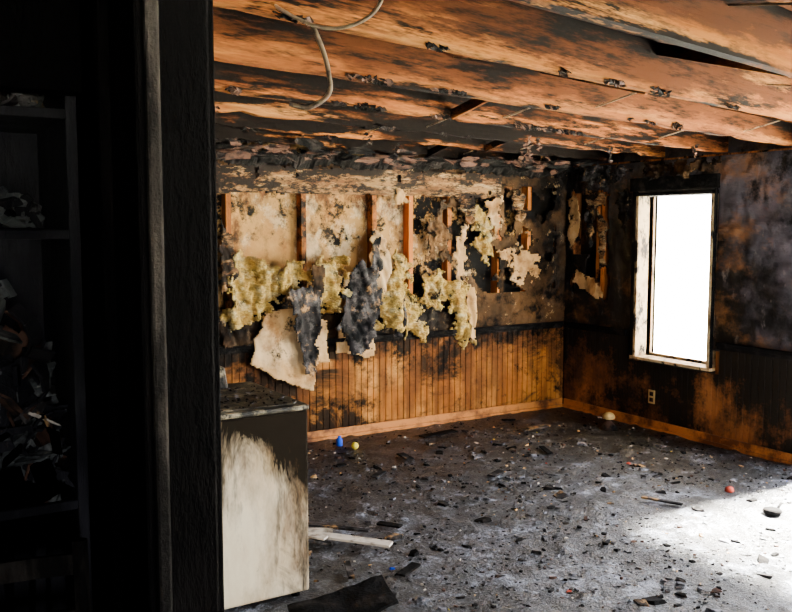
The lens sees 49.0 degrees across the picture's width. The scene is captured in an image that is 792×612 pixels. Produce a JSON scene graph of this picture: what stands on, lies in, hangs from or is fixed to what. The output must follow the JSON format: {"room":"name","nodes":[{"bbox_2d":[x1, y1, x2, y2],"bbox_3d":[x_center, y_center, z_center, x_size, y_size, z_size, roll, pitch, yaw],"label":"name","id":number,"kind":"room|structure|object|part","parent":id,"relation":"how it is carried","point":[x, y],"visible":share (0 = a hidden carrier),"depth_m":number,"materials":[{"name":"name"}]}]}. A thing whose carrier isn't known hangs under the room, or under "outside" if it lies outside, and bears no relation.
{"room":"fire-damaged room","nodes":[
{"label":"fire-damaged room","id":0,"kind":"room"},
{"bbox_2d":[0,0,81,95],"bbox_3d":[-1.364,-0.533,1.233,2.155,0.255,1.600,-3,6,-31],"label":"ceiling soffit","id":1,"kind":"structure","parent":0,"point":[40,41],"depth_m":1.84,"materials":[{"name":"black"}]},
{"bbox_2d":[76,0,223,611],"bbox_3d":[-1.529,0.463,1.577,2.175,2.190,1.000,-3,6,-31],"label":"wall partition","id":2,"kind":"structure","parent":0,"point":[210,2],"depth_m":1.72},
{"bbox_2d":[79,0,218,611],"bbox_3d":[-0.557,0.442,1.803,0.454,2.190,0.140,5,7,44],"label":"door frame","id":3,"kind":"structure","parent":2,"relation":"attached to","point":[145,63],"depth_m":1.63,"materials":[{"name":"black wood"}]},
{"bbox_2d":[217,142,567,402],"bbox_3d":[-1.498,-0.141,6.453,7.530,2.700,0.100,-3,6,-31],"label":"sheathing","id":4,"kind":"object","parent":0,"point":[263,225],"visible":0.02,"depth_m":7.02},
{"bbox_2d":[213,0,791,160],"bbox_3d":[0.801,-0.898,2.538,7.270,0.214,8.853,-3,6,-31],"label":"ceiling","id":5,"kind":"structure","parent":0,"point":[275,62],"depth_m":3.63,"materials":[{"name":"brown wood"}]},
{"bbox_2d":[216,149,408,170],"label":"debris","id":6,"kind":"object","parent":5,"relation":"hanging from","point":[312,163],"depth_m":6.56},
{"bbox_2d":[275,0,382,109],"bbox_3d":[-0.237,-0.784,2.447,0.430,0.430,0.246,-1,5,-6],"label":"hanging cable","id":7,"kind":"object","parent":5,"relation":"hanging from","point":[314,27],"visible":0.94,"depth_m":2.55,"materials":[{"name":"grey plastic"}]},
{"bbox_2d":[215,11,740,174],"bbox_3d":[0.427,-0.983,5.035,5.064,0.187,3.904,-3,6,-31],"label":"debris","id":8,"kind":"object","parent":5,"relation":"attached to","point":[315,146],"depth_m":6.07,"materials":[{"name":"paper"}]},
{"bbox_2d":[409,157,564,179],"label":"debris","id":9,"kind":"object","parent":5,"relation":"hanging from","point":[446,165],"depth_m":7.43,"materials":[{"name":"black"}]},
{"bbox_2d":[216,2,791,156],"bbox_3d":[2.223,-0.985,3.507,2.858,0.208,8.968,-5,7,-43],"label":"joist bridging","id":10,"kind":"object","parent":5,"relation":"attached to","point":[662,49],"visible":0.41,"depth_m":3.74,"materials":[{"name":"brown wood"}]},
{"bbox_2d":[224,403,791,611],"bbox_3d":[0.794,1.441,2.744,7.260,0.028,8.820,-3,6,-31],"label":"floor","id":11,"kind":"structure","parent":0,"point":[335,578],"depth_m":5.06,"materials":[{"name":"grey concrete"}]},
{"bbox_2d":[0,538,90,611],"bbox_3d":[-0.723,1.039,1.637,0.435,1.032,0.490,-3,6,-31],"label":"chair","id":12,"kind":"object","parent":11,"relation":"on","point":[76,563],"visible":1,"depth_m":1.85,"materials":[{"name":"black wood"}]},
{"bbox_2d":[0,91,92,611],"bbox_3d":[-1.283,0.449,1.938,1.070,2.152,0.400,-3,6,-31],"label":"bookcase","id":13,"kind":"object","parent":11,"relation":"on","point":[44,482],"visible":0.97,"depth_m":2.03,"materials":[{"name":"wood"}]},
{"bbox_2d":[0,518,67,611],"bbox_3d":[-1.255,0.802,1.911,0.994,0.508,0.230,-3,6,-31],"label":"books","id":14,"kind":"object","parent":13,"relation":"on","point":[36,538],"depth_m":2.05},
{"bbox_2d":[220,366,308,608],"bbox_3d":[-0.862,0.831,4.072,0.690,1.000,0.695,-3,6,-31],"label":"washing machine","id":15,"kind":"object","parent":11,"relation":"on","point":[264,445],"visible":0.37,"depth_m":3.86,"materials":[{"name":"metal"}]},
{"bbox_3d":[-0.823,0.435,3.980,0.570,0.006,0.480,-3,6,-31],"label":"lid","id":16,"kind":"part","parent":15,"relation":"part of","materials":[{"name":"metal"}]},
{"bbox_3d":[-0.862,0.445,4.036,0.690,0.025,0.695,-3,6,-31],"label":"panel","id":17,"kind":"part","parent":15,"relation":"part of","materials":[{"name":"metal"}]},
{"bbox_2d":[336,436,342,446],"bbox_3d":[-0.438,1.045,6.715,0.050,0.080,0.050,-3,6,-31],"label":"plastic bottle","id":18,"kind":"object","parent":11,"relation":"on","point":[339,441],"visible":1,"depth_m":6.70,"materials":[{"name":"blue plastic"}]},
{"bbox_2d":[287,575,397,611],"bbox_3d":[-0.230,1.307,3.789,0.660,0.041,0.285,-4,7,-40],"label":"panel","id":19,"kind":"object","parent":11,"relation":"on","point":[372,594],"visible":1,"depth_m":3.83,"materials":[{"name":"black wood"}]},
{"bbox_2d":[308,523,392,547],"bbox_3d":[-0.413,1.217,4.624,0.774,0.080,0.344,2,6,18],"label":"boards","id":20,"kind":"object","parent":11,"relation":"on","point":[319,534],"visible":0.47,"depth_m":4.63,"materials":[{"name":"white wood"}]},
{"bbox_2d":[351,442,358,448],"bbox_3d":[-0.312,1.062,6.606,0.056,0.056,0.056,-3,6,-31],"label":"ball","id":21,"kind":"object","parent":11,"relation":"on","point":[354,445],"visible":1,"depth_m":6.59,"materials":[{"name":"yellow plastic"}]},
{"bbox_2d":[221,187,555,308],"bbox_3d":[-1.513,-0.006,6.346,7.180,2.250,0.088,-3,6,-31],"label":"studs","id":22,"kind":"object","parent":11,"relation":"on","point":[225,198],"visible":0.19,"depth_m":7.22,"materials":[{"name":"brown wood"}]},
{"bbox_2d":[220,325,563,431],"bbox_3d":[-1.487,0.732,6.350,7.160,0.780,0.012,-3,6,-31],"label":"wainscot","id":23,"kind":"structure","parent":22,"relation":"attached to","point":[403,379],"depth_m":7.39,"materials":[{"name":"brown wood"}]},
{"bbox_2d":[219,321,562,354],"bbox_3d":[-1.488,0.341,6.287,7.130,0.060,0.032,-3,6,-31],"label":"trim","id":24,"kind":"structure","parent":23,"relation":"attached to","point":[558,324],"depth_m":7.41,"materials":[{"name":"black wood"}]},
{"bbox_2d":[307,398,562,442],"bbox_3d":[-1.482,1.080,6.365,7.150,0.085,0.022,-3,6,-31],"label":"baseboard","id":25,"kind":"structure","parent":23,"relation":"attached to","point":[358,430],"depth_m":7.42,"materials":[{"name":"brown wood"}]},
{"bbox_2d":[216,159,567,346],"bbox_3d":[-1.484,-0.365,6.263,7.184,1.506,0.049,-3,6,-31],"label":"drywall","id":26,"kind":"object","parent":22,"relation":"attached to","point":[539,302],"visible":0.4,"depth_m":7.86,"materials":[{"name":"paint"}]},
{"bbox_2d":[219,205,493,349],"bbox_3d":[-0.173,-0.199,6.938,2.526,1.262,0.211,-3,6,-31],"label":"insulation","id":27,"kind":"object","parent":26,"relation":"hanging from","point":[258,283],"visible":0.96,"depth_m":6.98},
{"bbox_2d":[216,162,501,198],"bbox_3d":[-0.699,-0.963,6.653,3.781,0.230,0.041,-3,6,-31],"label":"trim header","id":28,"kind":"object","parent":26,"relation":"attached to","point":[238,177],"visible":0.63,"depth_m":6.85,"materials":[{"name":"beige wood"}]},
{"bbox_2d":[218,188,540,390],"bbox_3d":[0.055,-0.170,7.068,3.103,1.582,0.227,-3,6,-31],"label":"torn wallboard","id":29,"kind":"object","parent":26,"relation":"attached to","point":[290,344],"visible":1,"depth_m":6.80,"materials":[{"name":"beige paper"}]},
{"bbox_2d":[280,411,791,611],"bbox_3d":[0.747,1.226,5.063,4.627,0.039,4.479,-3,6,-31],"label":"debris","id":30,"kind":"object","parent":11,"relation":"on","point":[657,599],"visible":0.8,"depth_m":5.25,"materials":[{"name":"grey wood"}]},
{"bbox_2d":[599,412,617,430],"bbox_3d":[1.784,0.964,7.289,0.160,0.147,0.160,-3,6,-31],"label":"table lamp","id":31,"kind":"object","parent":11,"relation":"on","point":[608,424],"visible":1,"depth_m":7.25,"materials":[{"name":"brown plastic"}]},
{"bbox_2d":[724,486,733,492],"bbox_3d":[2.131,1.171,5.557,0.060,0.040,0.060,-3,6,-31],"label":"toy","id":32,"kind":"object","parent":11,"relation":"on","point":[729,489],"visible":1,"depth_m":5.54,"materials":[{"name":"red plastic"}]},
{"bbox_2d":[762,502,782,516],"bbox_3d":[2.262,1.212,5.159,0.198,0.043,0.110,-3,6,-31],"label":"pan","id":33,"kind":"object","parent":11,"relation":"on","point":[770,511],"visible":1,"depth_m":5.11,"materials":[{"name":"white metal"}]},
{"bbox_2d":[509,0,791,78],"bbox_3d":[0.800,-1.031,2.527,7.480,0.050,9.030,-3,6,-31],"label":"ceiling","id":34,"kind":"structure","parent":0,"point":[789,7],"depth_m":3.16,"materials":[{"name":"brown wood"}]},
{"bbox_2d":[566,136,791,373],"bbox_3d":[3.910,0.036,4.524,0.200,2.700,8.830,-3,6,-31],"label":"sheathing","id":35,"kind":"object","parent":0,"point":[735,145],"visible":0.14,"depth_m":7.45,"materials":[{"name":"paint"}]},
{"bbox_2d":[629,189,718,371],"bbox_3d":[2.317,-0.227,7.088,0.245,1.405,0.830,-3,6,-31],"label":"window","id":36,"kind":"structure","parent":35,"relation":"in","point":[642,236],"depth_m":7.35,"materials":[{"name":"white wood"}]},
{"bbox_2d":[629,173,720,367],"bbox_3d":[2.225,-0.296,7.049,0.035,1.500,0.890,-3,6,-31],"label":"window casing","id":37,"kind":"structure","parent":36,"relation":"in","point":[700,181],"depth_m":6.92,"materials":[{"name":"wood"}]},
{"bbox_2d":[649,197,705,362],"bbox_3d":[2.379,-0.228,7.126,0.020,1.350,0.730,-3,6,-31],"label":"sash","id":38,"kind":"object","parent":36,"relation":"attached to","point":[654,198],"depth_m":7.41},
{"bbox_2d":[570,148,791,373],"bbox_3d":[2.327,-0.070,7.044,0.088,2.250,2.680,-3,6,-31],"label":"studs","id":39,"kind":"object","parent":35,"relation":"attached to","point":[602,278],"visible":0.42,"depth_m":7.74,"materials":[{"name":"brown wood"}]},
{"bbox_2d":[563,327,791,453],"bbox_3d":[2.261,0.664,7.089,0.012,0.780,2.610,-3,6,-31],"label":"wainscot","id":40,"kind":"structure","parent":39,"relation":"attached to","point":[749,400],"depth_m":6.93,"materials":[{"name":"brown wood"}]},
{"bbox_2d":[648,389,654,403],"bbox_3d":[2.139,0.760,7.276,0.011,0.115,0.070,-3,6,-31],"label":"wall outlet","id":41,"kind":"object","parent":40,"relation":"attached to","point":[651,393],"visible":1,"depth_m":7.27,"materials":[{"name":"brown plastic"}]},
{"bbox_2d":[563,398,791,463],"bbox_3d":[2.253,1.012,7.101,0.022,0.085,2.585,-3,6,-31],"label":"baseboard","id":42,"kind":"structure","parent":40,"relation":"attached to","point":[765,453],"depth_m":6.94,"materials":[{"name":"brown wood"}]},
{"bbox_2d":[564,321,791,359],"bbox_3d":[2.252,0.273,7.027,0.032,0.060,2.575,-3,6,-31],"label":"trim","id":43,"kind":"structure","parent":40,"relation":"attached to","point":[766,352],"depth_m":6.58,"materials":[{"name":"black wood"}]},
{"bbox_2d":[564,150,791,351],"bbox_3d":[2.281,-0.427,6.983,0.044,1.497,2.663,-3,6,-31],"label":"drywall","id":44,"kind":"object","parent":39,"relation":"attached to","point":[753,272],"visible":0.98,"depth_m":6.51,"materials":[{"name":"black paint"}]},
{"bbox_2d":[567,154,721,298],"bbox_3d":[1.999,-0.624,7.309,0.083,1.200,1.721,-3,6,-31],"label":"plaster","id":45,"kind":"object","parent":44,"relation":"attached to","point":[601,174],"visible":1,"depth_m":7.66,"materials":[{"name":"beige paint"}]},
{"label":"outside","id":46,"kind":"structure","parent":0,"visible":0},
{"bbox_2d":[654,247,708,360],"bbox_3d":[3.349,0.645,13.857,100.000,0.180,100.000,-3,6,-31],"label":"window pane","id":47,"kind":"structure","parent":46,"point":[682,273],"depth_m":21.08,"materials":[{"name":"white glass"}]}
]}

